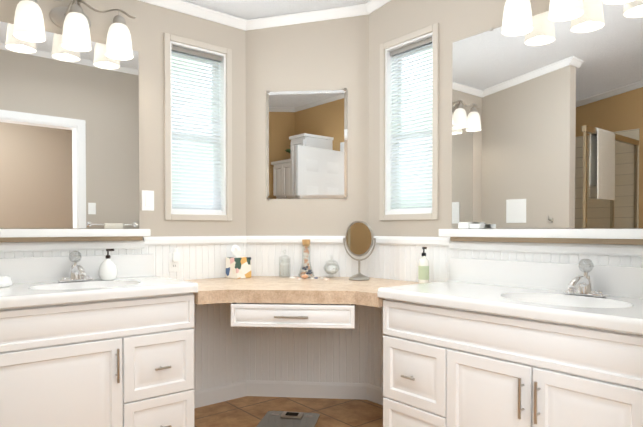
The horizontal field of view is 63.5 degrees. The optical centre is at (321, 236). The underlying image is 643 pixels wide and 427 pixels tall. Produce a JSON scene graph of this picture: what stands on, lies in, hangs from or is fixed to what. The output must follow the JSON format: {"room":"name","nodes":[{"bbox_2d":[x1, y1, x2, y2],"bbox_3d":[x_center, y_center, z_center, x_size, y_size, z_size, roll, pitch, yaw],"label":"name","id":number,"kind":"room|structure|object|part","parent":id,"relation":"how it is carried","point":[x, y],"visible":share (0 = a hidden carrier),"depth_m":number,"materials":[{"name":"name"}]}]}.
{"room":"bathroom","nodes":[
{"label":"bathroom","id":0,"kind":"room"},
{"bbox_2d":[0,0,245,236],"bbox_3d":[-1.704,-0.597,2.485,3.024,3.300,0.140,-1,1,-40],"label":"wall","id":1,"kind":"structure","parent":0,"point":[149,25],"depth_m":3.02,"materials":[{"name":"beige paint"}]},
{"bbox_2d":[0,21,138,228],"bbox_3d":[-1.308,-0.549,2.715,0.712,1.008,0.010,-1,1,-40],"label":"mirror","id":2,"kind":"object","parent":1,"relation":"attached to","point":[69,138],"visible":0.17,"depth_m":2.70,"materials":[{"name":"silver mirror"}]},
{"bbox_2d":[12,0,135,60],"bbox_3d":[-1.251,-1.083,2.644,0.596,0.248,0.182,-1,1,-40],"label":"sconce","id":3,"kind":"object","parent":1,"relation":"attached to","point":[72,20],"visible":1,"depth_m":2.60,"materials":[{"name":"white glass"}]},
{"bbox_2d":[0,229,150,241],"bbox_3d":[-1.325,-0.009,2.637,0.888,0.064,0.125,-1,1,-40],"label":"shelf","id":4,"kind":"object","parent":1,"relation":"attached to","point":[31,235],"visible":1,"depth_m":2.64,"materials":[{"name":"white wood"}]},
{"bbox_2d":[142,190,153,210],"bbox_3d":[-0.995,-0.209,2.982,0.072,0.116,0.009,-1,1,-40],"label":"light switch","id":5,"kind":"object","parent":1,"relation":"attached to","point":[147,200],"visible":1,"depth_m":2.98,"materials":[{"name":"white plastic"}]},
{"bbox_2d":[164,33,231,220],"bbox_3d":[-0.790,-0.648,3.233,0.446,1.092,0.154,-1,1,-40],"label":"window","id":6,"kind":"structure","parent":1,"relation":"in","point":[225,54],"depth_m":3.27,"materials":[{"name":"beige wood"}]},
{"label":"glass","id":7,"kind":"part","parent":6,"relation":"part of","materials":[{"name":"clear glass"}]},
{"bbox_2d":[171,45,221,211],"bbox_3d":[-0.772,-0.651,3.211,0.342,0.985,0.039,-1,1,-40],"label":"window blind","id":8,"kind":"object","parent":6,"relation":"attached to","point":[193,204],"visible":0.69,"depth_m":3.21,"materials":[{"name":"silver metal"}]},
{"bbox_2d":[138,0,390,30],"bbox_3d":[-0.571,-1.510,1.658,3.450,0.385,2.560,-1,1,-40],"label":"crown molding","id":9,"kind":"structure","parent":1,"relation":"attached to","point":[367,8],"depth_m":3.29,"materials":[{"name":"white wood"}]},
{"bbox_2d":[194,380,383,407],"bbox_3d":[-0.571,1.015,1.695,3.450,0.100,2.560,-1,1,-40],"label":"baseboard","id":10,"kind":"structure","parent":1,"relation":"attached to","point":[231,391],"depth_m":3.35,"materials":[{"name":"white wood"}]},
{"bbox_2d":[182,0,369,19],"bbox_3d":[0.605,-1.791,0.394,5.930,0.916,6.280,-1,1,-40],"label":"ceiling","id":11,"kind":"structure","parent":0,"point":[248,9],"depth_m":3.22,"materials":[{"name":"white paint"}]},
{"bbox_2d":[194,396,382,426],"bbox_3d":[0.605,1.134,0.437,5.930,0.100,6.280,-1,1,-40],"label":"floor","id":12,"kind":"structure","parent":0,"point":[248,411],"depth_m":3.11,"materials":[{"name":"brown tile"}]},
{"bbox_2d":[0,251,197,426],"bbox_3d":[-1.143,0.563,2.484,0.925,0.980,0.576,-1,1,-40],"label":"bathroom vanity","id":13,"kind":"object","parent":12,"relation":"on","point":[82,344],"visible":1,"depth_m":2.33,"materials":[{"name":"white wood"}]},
{"bbox_2d":[0,254,197,308],"bbox_3d":[-1.145,0.230,2.481,0.925,0.254,0.572,-1,1,-40],"label":"countertop","id":14,"kind":"structure","parent":13,"relation":"on","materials":[{"name":"white stone"}]},
{"bbox_2d":[0,276,11,286],"bbox_3d":[-1.498,0.206,2.408,0.112,0.046,0.112,-1,1,-40],"label":"soap dish","id":15,"kind":"object","parent":14,"relation":"on","point":[5,281],"visible":1,"depth_m":2.39,"materials":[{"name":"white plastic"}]},
{"bbox_2d":[57,251,92,282],"bbox_3d":[-1.219,0.149,2.604,0.160,0.154,0.186,-1,1,-40],"label":"faucet","id":16,"kind":"object","parent":14,"relation":"on","point":[77,274],"depth_m":2.61,"materials":[{"name":"silver metal"}]},
{"bbox_2d":[99,249,117,279],"bbox_3d":[-1.116,0.143,2.718,0.092,0.162,0.092,-1,1,-40],"label":"soap dispenser","id":17,"kind":"object","parent":14,"relation":"on","point":[108,270],"visible":1,"depth_m":2.69,"materials":[{"name":"white ceramic"}]},
{"bbox_2d":[256,411,319,426],"bbox_3d":[-0.183,1.031,2.890,0.310,0.031,0.310,0,1,9],"label":"bathroom scale","id":18,"kind":"object","parent":12,"relation":"on","point":[284,419],"visible":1,"depth_m":2.92,"materials":[{"name":"black plastic"}]},
{"bbox_2d":[377,294,642,426],"bbox_3d":[0.911,0.677,2.133,0.576,0.765,1.334,-1,1,-40],"label":"bathroom vanity","id":19,"kind":"object","parent":12,"relation":"on","point":[486,343],"depth_m":1.99,"materials":[{"name":"white wood"}]},
{"bbox_2d":[418,247,428,283],"bbox_3d":[0.563,0.158,2.861,0.064,0.208,0.071,-1,1,-40],"label":"lotion bottle","id":20,"kind":"object","parent":19,"relation":"on","point":[423,270],"visible":0.83,"depth_m":2.83,"materials":[{"name":"white"}]},
{"bbox_2d":[377,282,642,329],"bbox_3d":[0.913,0.270,2.128,0.572,0.047,1.340,-1,1,-40],"label":"countertop","id":21,"kind":"structure","parent":19,"relation":"on","point":[567,305],"depth_m":2.12,"materials":[{"name":"white stone"}]},
{"bbox_2d":[564,259,607,296],"bbox_3d":[1.074,0.168,2.156,0.186,0.154,0.160,-1,1,-40],"label":"faucet","id":22,"kind":"object","parent":21,"relation":"on","point":[584,283],"depth_m":2.16,"materials":[{"name":"silver metal"}]},
{"bbox_2d":[245,15,368,235],"bbox_3d":[-0.091,-0.611,3.429,0.998,3.300,0.140,0,1,5],"label":"wall","id":23,"kind":"structure","parent":0,"point":[332,54],"depth_m":3.35,"materials":[{"name":"beige paint"}]},
{"bbox_2d":[183,276,418,328],"bbox_3d":[-0.133,0.354,2.916,1.181,0.185,1.201,-1,1,-40],"label":"desk","id":24,"kind":"object","parent":23,"relation":"attached to","point":[276,301],"visible":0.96,"depth_m":2.61,"materials":[{"name":"laminate"}]},
{"bbox_2d":[226,244,250,278],"bbox_3d":[-0.522,0.150,3.271,0.116,0.210,0.116,1,1,42],"label":"tissue box","id":25,"kind":"object","parent":24,"relation":"on","point":[238,266],"visible":1,"depth_m":3.24,"materials":[{"name":"multicoloured cardboard"}]},
{"bbox_2d":[279,251,290,277],"bbox_3d":[-0.235,0.167,3.309,0.078,0.176,0.078,-1,1,-40],"label":"jar","id":26,"kind":"object","parent":24,"relation":"on","point":[287,269],"visible":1,"depth_m":3.31,"materials":[{"name":"clear glass"}]},
{"bbox_3d":[-0.128,0.389,2.792,0.728,0.118,0.728,-1,1,-40],"label":"drawer","id":27,"kind":"part","parent":24,"relation":"part of","materials":[{"name":"white wood"}]},
{"bbox_2d":[298,239,313,277],"bbox_3d":[-0.096,0.135,3.275,0.104,0.241,0.104,-1,1,-40],"label":"bottle","id":28,"kind":"object","parent":24,"relation":"on","point":[306,268],"visible":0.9,"depth_m":3.26,"materials":[{"name":"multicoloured glass"}]},
{"bbox_2d":[289,274,329,279],"bbox_3d":[-0.072,0.242,3.200,0.171,0.030,0.246,-1,1,-40],"label":"shells","id":29,"kind":"object","parent":24,"relation":"on","point":[304,276],"visible":1,"depth_m":3.18,"materials":[{"name":"white"}]},
{"bbox_2d":[324,257,339,277],"bbox_3d":[0.063,0.183,3.271,0.104,0.145,0.104,-1,1,-40],"label":"jar","id":30,"kind":"object","parent":24,"relation":"on","point":[331,269],"visible":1,"depth_m":3.26,"materials":[{"name":"clear glass"}]},
{"bbox_2d":[343,221,375,280],"bbox_3d":[0.229,0.080,3.146,0.126,0.356,0.185,-1,1,-40],"label":"makeup mirror","id":31,"kind":"object","parent":24,"relation":"on","point":[359,239],"visible":1,"depth_m":3.13,"materials":[{"name":"silver metal"}]},
{"bbox_2d":[266,88,346,199],"bbox_3d":[-0.098,-0.596,3.353,0.530,0.714,0.010,0,1,5],"label":"mirror","id":32,"kind":"object","parent":23,"relation":"attached to","point":[306,144],"visible":1,"depth_m":3.35,"materials":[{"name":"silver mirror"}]},
{"bbox_2d":[368,0,642,236],"bbox_3d":[1.036,-0.598,2.546,0.140,3.300,2.134,-1,1,-40],"label":"wall","id":33,"kind":"structure","parent":0,"point":[457,20],"depth_m":2.90,"materials":[{"name":"beige paint"}]},
{"bbox_2d":[0,243,642,390],"bbox_3d":[-0.067,0.559,2.107,2.141,1.000,2.560,-1,1,-40],"label":"wainscot","id":34,"kind":"structure","parent":33,"relation":"attached to","point":[225,352],"depth_m":3.32,"materials":[{"name":"white wood"}]},
{"bbox_2d":[169,248,179,271],"bbox_3d":[-0.862,0.136,3.067,0.070,0.141,0.036,-1,1,-40],"label":"electrical outlet","id":35,"kind":"object","parent":34,"relation":"attached to","point":[174,261],"visible":1,"depth_m":3.06,"materials":[{"name":"white plastic"}]},
{"bbox_2d":[0,236,642,256],"bbox_3d":[-0.067,0.045,2.100,2.140,0.068,2.559,-1,1,-40],"label":"trim","id":36,"kind":"structure","parent":33,"relation":"attached to","point":[600,249],"depth_m":2.77,"materials":[{"name":"white wood"}]},
{"bbox_2d":[379,23,438,220],"bbox_3d":[0.561,-0.646,3.107,0.154,1.092,0.446,-1,1,-40],"label":"window","id":37,"kind":"structure","parent":33,"relation":"in","point":[386,102],"depth_m":3.19,"materials":[{"name":"beige wood"}]},
{"bbox_2d":[390,37,431,210],"bbox_3d":[0.539,-0.649,3.089,0.039,0.985,0.342,-1,1,-40],"label":"window blind","id":38,"kind":"object","parent":37,"relation":"attached to","point":[426,204],"visible":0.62,"depth_m":3.10,"materials":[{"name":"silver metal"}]},
{"label":"glass","id":39,"kind":"part","parent":37,"relation":"part of","materials":[{"name":"clear glass"}]},
{"bbox_2d":[501,0,533,36],"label":"sconce","id":40,"kind":"object","parent":33,"relation":"attached to","point":[517,18],"depth_m":2.37,"materials":[{"name":"white glass"}]},
{"bbox_2d":[439,229,642,244],"bbox_3d":[1.096,-0.004,2.276,0.125,0.064,1.344,-1,1,-40],"label":"shelf","id":41,"kind":"object","parent":33,"relation":"attached to","point":[610,236],"visible":1,"depth_m":2.32,"materials":[{"name":"white wood"}]},
{"bbox_2d":[458,222,484,228],"bbox_3d":[0.770,-0.060,2.671,0.060,0.034,0.125,-1,1,-40],"label":"boxes","id":42,"kind":"object","parent":41,"relation":"on","point":[466,225],"visible":0.98,"depth_m":2.66,"materials":[{"name":"white cardboard"}]},
{"bbox_2d":[449,258,642,297],"bbox_3d":[1.124,0.182,2.302,0.022,0.127,1.340,-1,1,-40],"label":"backsplash","id":43,"kind":"structure","parent":33,"relation":"attached to","point":[627,281],"depth_m":2.37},
{"bbox_2d":[452,0,642,228],"bbox_3d":[1.132,-0.546,2.312,0.010,1.016,1.322,-1,1,-40],"label":"mirror","id":44,"kind":"object","parent":33,"relation":"attached to","point":[547,123],"visible":1,"depth_m":2.39,"materials":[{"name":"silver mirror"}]},
{"bbox_2d":[548,0,583,21],"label":"sconce","id":45,"kind":"object","parent":33,"relation":"attached to","point":[559,10],"depth_m":2.24,"materials":[{"name":"white glass"}]},
{"bbox_2d":[602,0,634,4],"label":"sconce","id":46,"kind":"object","parent":33,"relation":"attached to","point":[608,2],"depth_m":2.13,"materials":[{"name":"white glass"}]}
]}

